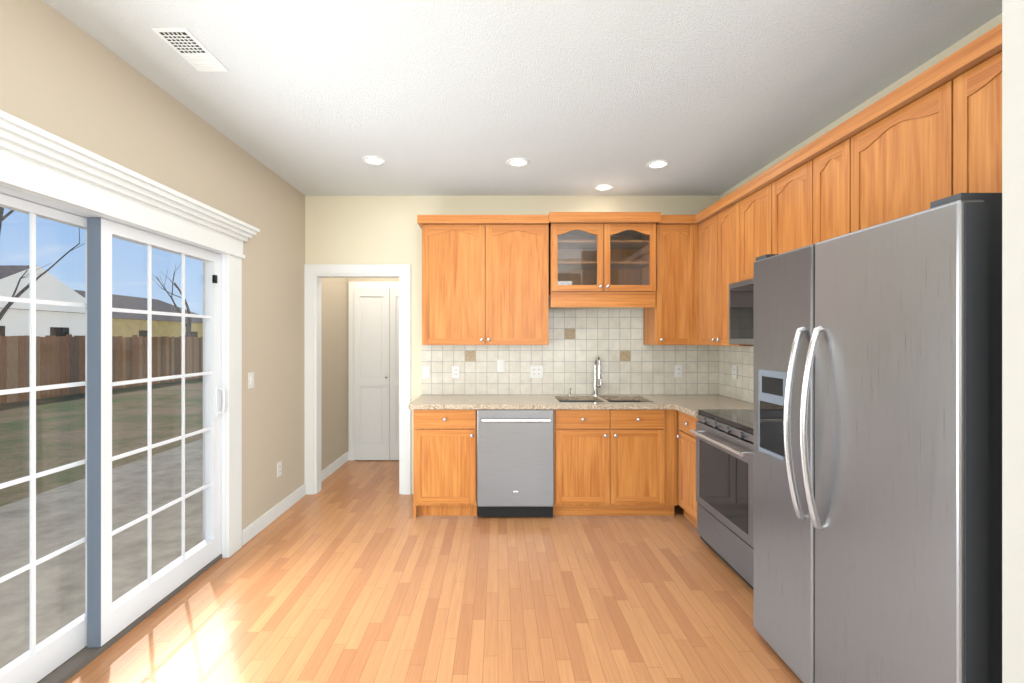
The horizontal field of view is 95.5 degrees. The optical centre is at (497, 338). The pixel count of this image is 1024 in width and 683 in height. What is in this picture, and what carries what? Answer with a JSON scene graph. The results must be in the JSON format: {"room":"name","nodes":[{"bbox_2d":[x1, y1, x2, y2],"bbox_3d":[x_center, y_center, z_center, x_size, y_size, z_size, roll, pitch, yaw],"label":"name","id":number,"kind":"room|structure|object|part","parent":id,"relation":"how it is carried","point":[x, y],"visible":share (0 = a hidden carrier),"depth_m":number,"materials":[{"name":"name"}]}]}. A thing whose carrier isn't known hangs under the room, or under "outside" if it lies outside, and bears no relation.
{"room":"kitchen","nodes":[
{"label":"kitchen","id":0,"kind":"room"},
{"bbox_2d":[0,0,346,529],"bbox_3d":[-1.850,0.053,1.540,0.150,2.746,8.180,0,0,0],"label":"wall","id":1,"kind":"structure","parent":0,"point":[62,76],"depth_m":3.21,"materials":[{"name":"beige paint"}]},
{"bbox_2d":[0,184,225,682],"bbox_3d":[-1.836,0.426,2.145,0.176,1.999,1.848,0,0,0],"label":"sliding door","id":2,"kind":"structure","parent":1,"relation":"in","point":[96,629],"depth_m":2.14,"materials":[{"name":"white plastic"}]},
{"bbox_2d":[0,110,259,556],"bbox_3d":[-1.725,0.328,2.145,0.100,2.197,2.250,0,0,0],"label":"door frame","id":3,"kind":"structure","parent":1,"relation":"attached to","point":[35,160],"depth_m":2.29,"materials":[{"name":"white wood"}]},
{"bbox_2d":[248,372,253,388],"bbox_3d":[-1.770,0.296,3.340,0.011,0.114,0.070,0,0,0],"label":"light switch","id":4,"kind":"object","parent":1,"relation":"attached to","point":[250,379],"visible":1,"depth_m":3.33,"materials":[{"name":"white plastic"}]},
{"bbox_2d":[242,484,305,545],"bbox_3d":[-1.768,1.376,3.745,0.014,0.100,1.070,0,0,0],"label":"baseboard","id":5,"kind":"structure","parent":1,"relation":"attached to","point":[258,525],"depth_m":3.62,"materials":[{"name":"white wood"}]},
{"bbox_2d":[277,461,281,476],"bbox_3d":[-1.771,1.054,3.770,0.008,0.114,0.070,0,0,0],"label":"outlet","id":6,"kind":"object","parent":1,"relation":"attached to","point":[279,468],"visible":1,"depth_m":3.76,"materials":[{"name":"white plastic"}]},
{"bbox_2d":[322,452,348,480],"bbox_3d":[-1.759,1.376,4.940,0.030,0.100,1.080,0,0,0],"label":"baseboard","id":7,"kind":"structure","parent":1,"relation":"attached to","point":[344,458],"depth_m":5.03,"materials":[{"name":"white wood"}]},
{"bbox_2d":[347,278,398,451],"bbox_3d":[-0.787,0.053,5.555,1.975,2.746,0.150,0,0,0],"label":"wall","id":8,"kind":"structure","parent":0,"point":[372,280],"depth_m":5.47,"materials":[{"name":"beige paint"}]},
{"bbox_2d":[349,282,398,459],"bbox_3d":[-1.268,0.376,5.472,0.975,2.100,0.016,0,0,0],"label":"trim","id":9,"kind":"structure","parent":8,"relation":"attached to","point":[352,285],"depth_m":5.46,"materials":[{"name":"white wood"}]},
{"bbox_2d":[354,288,398,459],"bbox_3d":[-1.266,0.408,5.435,0.831,2.015,0.070,0,0,0],"label":"closet door","id":10,"kind":"structure","parent":8,"relation":"in","point":[376,373],"depth_m":5.43,"materials":[{"name":"white wood"}]},
{"bbox_2d":[65,460,802,682],"bbox_3d":[0.133,1.456,1.540,4.115,0.060,8.180,0,0,0],"label":"floor","id":11,"kind":"structure","parent":0,"point":[353,571],"depth_m":2.48,"materials":[{"name":"laminate"}]},
{"bbox_2d":[414,411,477,517],"bbox_3d":[-0.420,0.990,3.978,0.504,0.872,0.600,0,0,0],"label":"base cabinet","id":12,"kind":"object","parent":11,"relation":"on","point":[445,442],"depth_m":3.69,"materials":[{"name":"brown wood"}]},
{"bbox_2d":[408,395,747,410],"bbox_3d":[0.668,0.532,3.962,2.740,0.040,0.632,0,0,0],"label":"countertop","id":13,"kind":"structure","parent":12,"relation":"on","point":[423,402],"depth_m":3.81,"materials":[{"name":"beige stone"}]},
{"bbox_2d":[554,399,607,422],"bbox_3d":[0.683,0.643,3.972,0.373,0.206,0.421,0,0,0],"label":"sink","id":14,"kind":"object","parent":13,"relation":"in","point":[567,402],"depth_m":3.70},
{"bbox_2d":[568,355,601,395],"bbox_3d":[0.791,0.328,4.144,0.308,0.368,0.217,0,0,0],"label":"faucet","id":15,"kind":"object","parent":13,"relation":"on","point":[595,385],"visible":0.98,"depth_m":4.21,"materials":[{"name":"silver metal"}]},
{"bbox_2d":[600,399,655,406],"bbox_3d":[1.087,0.643,3.972,0.373,0.206,0.421,0,0,0],"label":"sink","id":16,"kind":"object","parent":13,"relation":"in","point":[611,402],"depth_m":3.69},
{"bbox_2d":[477,409,553,516],"bbox_3d":[0.139,0.991,3.933,0.604,0.870,0.651,0,0,0],"label":"dishwasher","id":17,"kind":"object","parent":11,"relation":"on","point":[515,462],"visible":0.98,"depth_m":3.66,"materials":[{"name":"grey metal"}]},
{"bbox_2d":[640,411,675,515],"bbox_3d":[1.675,0.990,3.989,0.727,0.872,0.577,0,0,0],"label":"base cabinet","id":18,"kind":"object","parent":11,"relation":"on","point":[657,448],"depth_m":3.69,"materials":[{"name":"brown wood"}]},
{"bbox_2d":[676,411,697,527],"bbox_3d":[1.730,0.990,3.498,0.617,0.872,0.445,0,0,0],"label":"base cabinet","id":19,"kind":"object","parent":11,"relation":"on","point":[685,440],"depth_m":3.53,"materials":[{"name":"brown wood"}]},
{"bbox_2d":[676,403,753,418],"bbox_3d":[1.714,0.532,3.460,0.649,0.040,0.370,0,0,0],"label":"countertop","id":20,"kind":"structure","parent":19,"relation":"on","point":[688,408],"depth_m":3.53,"materials":[{"name":"beige stone"}]},
{"bbox_2d":[690,409,753,589],"bbox_3d":[1.674,0.926,2.891,0.692,1.000,0.754,0,0,0],"label":"range","id":21,"kind":"object","parent":11,"relation":"on","point":[725,478],"visible":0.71,"depth_m":2.83,"materials":[{"name":"grey metal"}]},
{"bbox_2d":[754,193,1001,682],"bbox_3d":[1.581,0.518,1.732,0.878,1.816,1.006,0,0,0],"label":"refrigerator","id":22,"kind":"object","parent":11,"relation":"on","point":[878,453],"visible":1,"depth_m":1.47,"materials":[{"name":"grey metal"}]},
{"bbox_3d":[1.185,0.336,1.808,0.086,0.775,0.121,0,0,0],"label":"handle","id":23,"kind":"part","parent":22,"relation":"part of","materials":[{"name":"metal"}]},
{"bbox_2d":[305,196,719,493],"bbox_3d":[0.207,0.053,4.340,3.965,2.746,0.120,0,0,0],"label":"wall","id":24,"kind":"structure","parent":0,"point":[363,229],"depth_m":4.28,"materials":[{"name":"beige paint"}]},
{"bbox_2d":[304,264,410,494],"bbox_3d":[-1.288,0.371,4.331,0.971,2.110,0.138,0,0,0],"label":"door frame","id":25,"kind":"structure","parent":24,"relation":"attached to","point":[314,274],"depth_m":4.26,"materials":[{"name":"white wood"}]},
{"bbox_2d":[421,215,476,344],"bbox_3d":[-0.351,-0.495,4.109,0.594,1.092,0.338,0,0,0],"label":"upper cabinet","id":26,"kind":"object","parent":24,"relation":"attached to","point":[449,242],"depth_m":3.95,"materials":[{"name":"brown wood"}]},
{"bbox_2d":[477,215,556,344],"bbox_3d":[0.152,-0.495,4.104,0.627,1.092,0.348,0,0,0],"label":"upper cabinet","id":27,"kind":"object","parent":24,"relation":"attached to","point":[517,254],"depth_m":3.95,"materials":[{"name":"brown wood"}]},
{"bbox_2d":[422,309,717,394],"bbox_3d":[0.668,0.119,4.271,2.740,0.786,0.013,0,0,0],"label":"backsplash","id":28,"kind":"structure","parent":24,"relation":"attached to","point":[612,339],"depth_m":4.27,"materials":[{"name":"tile"}]},
{"bbox_2d":[422,366,429,377],"bbox_3d":[-0.660,0.304,4.258,0.070,0.114,0.011,0,0,0],"label":"outlet","id":29,"kind":"object","parent":28,"relation":"attached to","point":[425,371],"visible":1,"depth_m":4.26,"materials":[{"name":"white plastic"}]},
{"bbox_2d":[452,366,459,377],"bbox_3d":[-0.387,0.304,4.260,0.070,0.114,0.008,0,0,0],"label":"outlet","id":30,"kind":"object","parent":28,"relation":"attached to","point":[455,371],"visible":1,"depth_m":4.26,"materials":[{"name":"white plastic"}]},
{"bbox_2d":[497,360,504,371],"bbox_3d":[0.028,0.246,4.258,0.070,0.114,0.011,0,0,0],"label":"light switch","id":31,"kind":"object","parent":28,"relation":"attached to","point":[500,365],"visible":1,"depth_m":4.26,"materials":[{"name":"white plastic"}]},
{"bbox_2d":[530,366,542,377],"bbox_3d":[0.354,0.301,4.260,0.116,0.114,0.008,0,0,0],"label":"outlet","id":32,"kind":"object","parent":28,"relation":"attached to","point":[536,371],"visible":1,"depth_m":4.26,"materials":[{"name":"white plastic"}]},
{"bbox_2d":[675,365,682,377],"bbox_3d":[1.655,0.296,4.260,0.070,0.114,0.008,0,0,0],"label":"outlet","id":33,"kind":"object","parent":28,"relation":"attached to","point":[678,371],"visible":1,"depth_m":4.26,"materials":[{"name":"white plastic"}]},
{"bbox_2d":[633,212,688,344],"bbox_3d":[1.499,-0.501,4.094,0.442,1.104,0.368,0,0,0],"label":"upper cabinet","id":34,"kind":"object","parent":24,"relation":"attached to","point":[660,242],"depth_m":3.95,"materials":[{"name":"brown wood"}]},
{"bbox_2d":[43,0,1001,195],"bbox_3d":[0.133,-1.360,1.540,4.115,0.080,8.180,0,0,0],"label":"ceiling","id":35,"kind":"structure","parent":0,"point":[472,97],"depth_m":2.37,"materials":[{"name":"white paint"}]},
{"bbox_2d":[152,28,228,70],"bbox_3d":[-1.397,-1.315,2.129,0.147,0.008,0.310,0,0,0],"label":"ceiling vent","id":36,"kind":"object","parent":35,"relation":"in","point":[186,44],"visible":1,"depth_m":2.10,"materials":[{"name":"white metal"}]},
{"bbox_2d":[362,155,385,164],"bbox_3d":[-0.915,-1.316,3.430,0.176,0.006,0.176,0,0,0],"label":"recessed light","id":37,"kind":"object","parent":35,"relation":"in","point":[374,160],"visible":1,"depth_m":3.43,"materials":[{"name":"white"}]},
{"bbox_2d":[506,158,529,166],"bbox_3d":[0.149,-1.316,3.468,0.176,0.006,0.176,0,0,0],"label":"recessed light","id":38,"kind":"object","parent":35,"relation":"in","point":[517,162],"visible":1,"depth_m":3.47,"materials":[{"name":"white"}]},
{"bbox_2d":[594,184,613,190],"bbox_3d":[0.920,-1.316,4.040,0.176,0.006,0.176,0,0,0],"label":"recessed light","id":39,"kind":"object","parent":35,"relation":"in","point":[603,187],"visible":1,"depth_m":4.04,"materials":[{"name":"white"}]},
{"bbox_2d":[646,160,669,168],"bbox_3d":[1.207,-1.316,3.507,0.176,0.006,0.176,0,0,0],"label":"recessed light","id":40,"kind":"object","parent":35,"relation":"in","point":[656,164],"visible":0.98,"depth_m":3.51,"materials":[{"name":"white"}]},
{"bbox_2d":[556,407,659,430],"bbox_3d":[0.887,0.637,3.709,0.848,0.167,0.018,0,0,0],"label":"drawers","id":41,"kind":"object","parent":0,"relation":"attached to","point":[572,418],"depth_m":3.68,"materials":[{"name":"orange wood"}]},
{"bbox_2d":[720,13,1001,198],"bbox_3d":[2.115,0.053,0.865,0.150,2.746,6.830,0,0,0],"label":"wall","id":42,"kind":"structure","parent":0,"point":[969,38],"depth_m":2.44,"materials":[{"name":"beige paint"}]},
{"bbox_2d":[697,199,720,345],"bbox_3d":[1.849,-0.495,3.753,0.380,1.092,0.414,0,0,0],"label":"upper cabinet","id":43,"kind":"object","parent":42,"relation":"attached to","point":[709,219],"depth_m":3.75,"materials":[{"name":"brown wood"}]},
{"bbox_2d":[718,346,753,403],"bbox_3d":[2.033,0.283,3.250,0.010,0.459,2.010,0,0,0],"label":"backsplash","id":44,"kind":"structure","parent":42,"relation":"attached to","point":[741,388],"depth_m":3.94,"materials":[{"name":"tile"}]},
{"bbox_2d":[732,365,736,378],"bbox_3d":[2.020,0.281,3.970,0.008,0.114,0.070,0,0,0],"label":"outlet","id":45,"kind":"object","parent":44,"relation":"attached to","point":[734,371],"visible":0.98,"depth_m":3.97,"materials":[{"name":"white plastic"}]},
{"bbox_2d":[721,187,753,345],"bbox_3d":[1.869,-0.495,3.435,0.338,1.092,0.438,0,0,0],"label":"upper cabinet","id":46,"kind":"object","parent":42,"relation":"attached to","point":[731,205],"depth_m":3.43,"materials":[{"name":"brown wood"}]},
{"bbox_2d":[741,175,760,280],"bbox_3d":[1.869,-0.718,3.053,0.338,0.647,0.434,0,0,0],"label":"upper cabinet","id":47,"kind":"object","parent":42,"relation":"attached to","point":[751,193],"depth_m":3.13,"materials":[{"name":"brown wood"}]},
{"bbox_2d":[729,278,753,344],"bbox_3d":[1.808,-0.173,2.891,0.461,0.425,0.752,0,0,0],"label":"microwave","id":48,"kind":"object","parent":47,"relation":"attached to","point":[741,312],"visible":0.29,"depth_m":3.09,"materials":[{"name":"grey"}]},
{"bbox_2d":[761,143,812,255],"bbox_3d":[1.869,-0.718,2.728,0.338,0.647,0.432,0,0,0],"label":"upper cabinet","id":49,"kind":"object","parent":42,"relation":"attached to","point":[787,188],"depth_m":2.72,"materials":[{"name":"brown wood"}]},
{"bbox_2d":[813,115,856,243],"bbox_3d":[1.869,-0.495,2.378,0.338,1.092,0.375,0,0,0],"label":"upper cabinet","id":50,"kind":"object","parent":42,"relation":"attached to","point":[834,154],"depth_m":2.34,"materials":[{"name":"brown wood"}]},
{"bbox_2d":[857,67,932,230],"bbox_3d":[1.869,-0.733,1.966,0.338,0.617,0.559,0,0,0],"label":"upper cabinet","id":51,"kind":"object","parent":42,"relation":"attached to","point":[920,142],"depth_m":1.98,"materials":[{"name":"brown wood"}]},
{"bbox_2d":[933,23,1001,200],"bbox_3d":[1.869,-0.733,1.527,0.338,0.617,0.534,0,0,0],"label":"upper cabinet","id":52,"kind":"object","parent":42,"relation":"attached to","point":[967,85],"depth_m":1.68,"materials":[{"name":"brown wood"}]},
{"bbox_2d":[1002,0,1023,682],"bbox_3d":[1.630,0.053,1.058,0.820,2.746,0.135,0,0,0],"label":"wall","id":53,"kind":"structure","parent":0,"point":[1012,341],"depth_m":1.10,"materials":[{"name":"grey paint"}]},
{"label":"outside","id":54,"kind":"structure","parent":0,"visible":0},
{"bbox_2d":[0,378,202,506],"bbox_3d":[-30.962,1.591,20.000,58.075,0.050,100.000,0,0,0],"label":"ground","id":55,"kind":"structure","parent":54,"point":[174,394],"depth_m":8.05,"materials":[{"name":"green plant"}]},
{"bbox_2d":[0,207,13,232],"bbox_3d":[-11.882,-2.458,10.588,3.582,8.068,6.718,0,0,0],"label":"tree","id":56,"kind":"object","parent":55,"relation":"on","point":[5,215],"depth_m":10.62,"materials":[{"name":"plant"}]},
{"bbox_2d":[0,265,84,336],"bbox_3d":[-25.000,-0.784,19.800,10.800,4.700,7.200,0,0,0],"label":"house","id":57,"kind":"structure","parent":55,"relation":"on","point":[59,320],"depth_m":20.14,"materials":[{"name":"white"}]},
{"bbox_2d":[0,228,84,319],"bbox_3d":[-15.133,-1.421,14.272,4.481,5.995,3.101,0,0,0],"label":"tree","id":58,"kind":"object","parent":55,"relation":"on","point":[6,307],"depth_m":14.15,"materials":[{"name":"brown plant"}]},
{"bbox_2d":[0,439,202,668],"bbox_3d":[-3.212,1.541,2.500,2.575,0.050,10.000,0,0,0],"label":"patio slab","id":59,"kind":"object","parent":55,"relation":"on","point":[65,568],"depth_m":3.53,"materials":[{"name":"grey concrete"}]},
{"bbox_2d":[0,334,202,403],"bbox_3d":[-12.050,0.716,20.034,0.120,1.700,52.068,0,0,0],"label":"fence","id":60,"kind":"object","parent":55,"relation":"on","point":[12,380],"depth_m":13.23,"materials":[{"name":"brown wood"}]},
{"bbox_2d":[74,290,202,337],"bbox_3d":[-27.000,-0.784,31.250,10.800,4.700,11.300,0,0,0],"label":"house","id":61,"kind":"structure","parent":55,"relation":"on","point":[119,316],"depth_m":30.68,"materials":[{"name":"beige"}]},
{"bbox_2d":[146,257,191,336],"bbox_3d":[-16.903,-1.379,23.622,1.826,5.925,2.596,0,0,0],"label":"tree","id":62,"kind":"object","parent":55,"relation":"on","point":[189,321],"depth_m":24.62,"materials":[{"name":"brown plant"}]}
]}

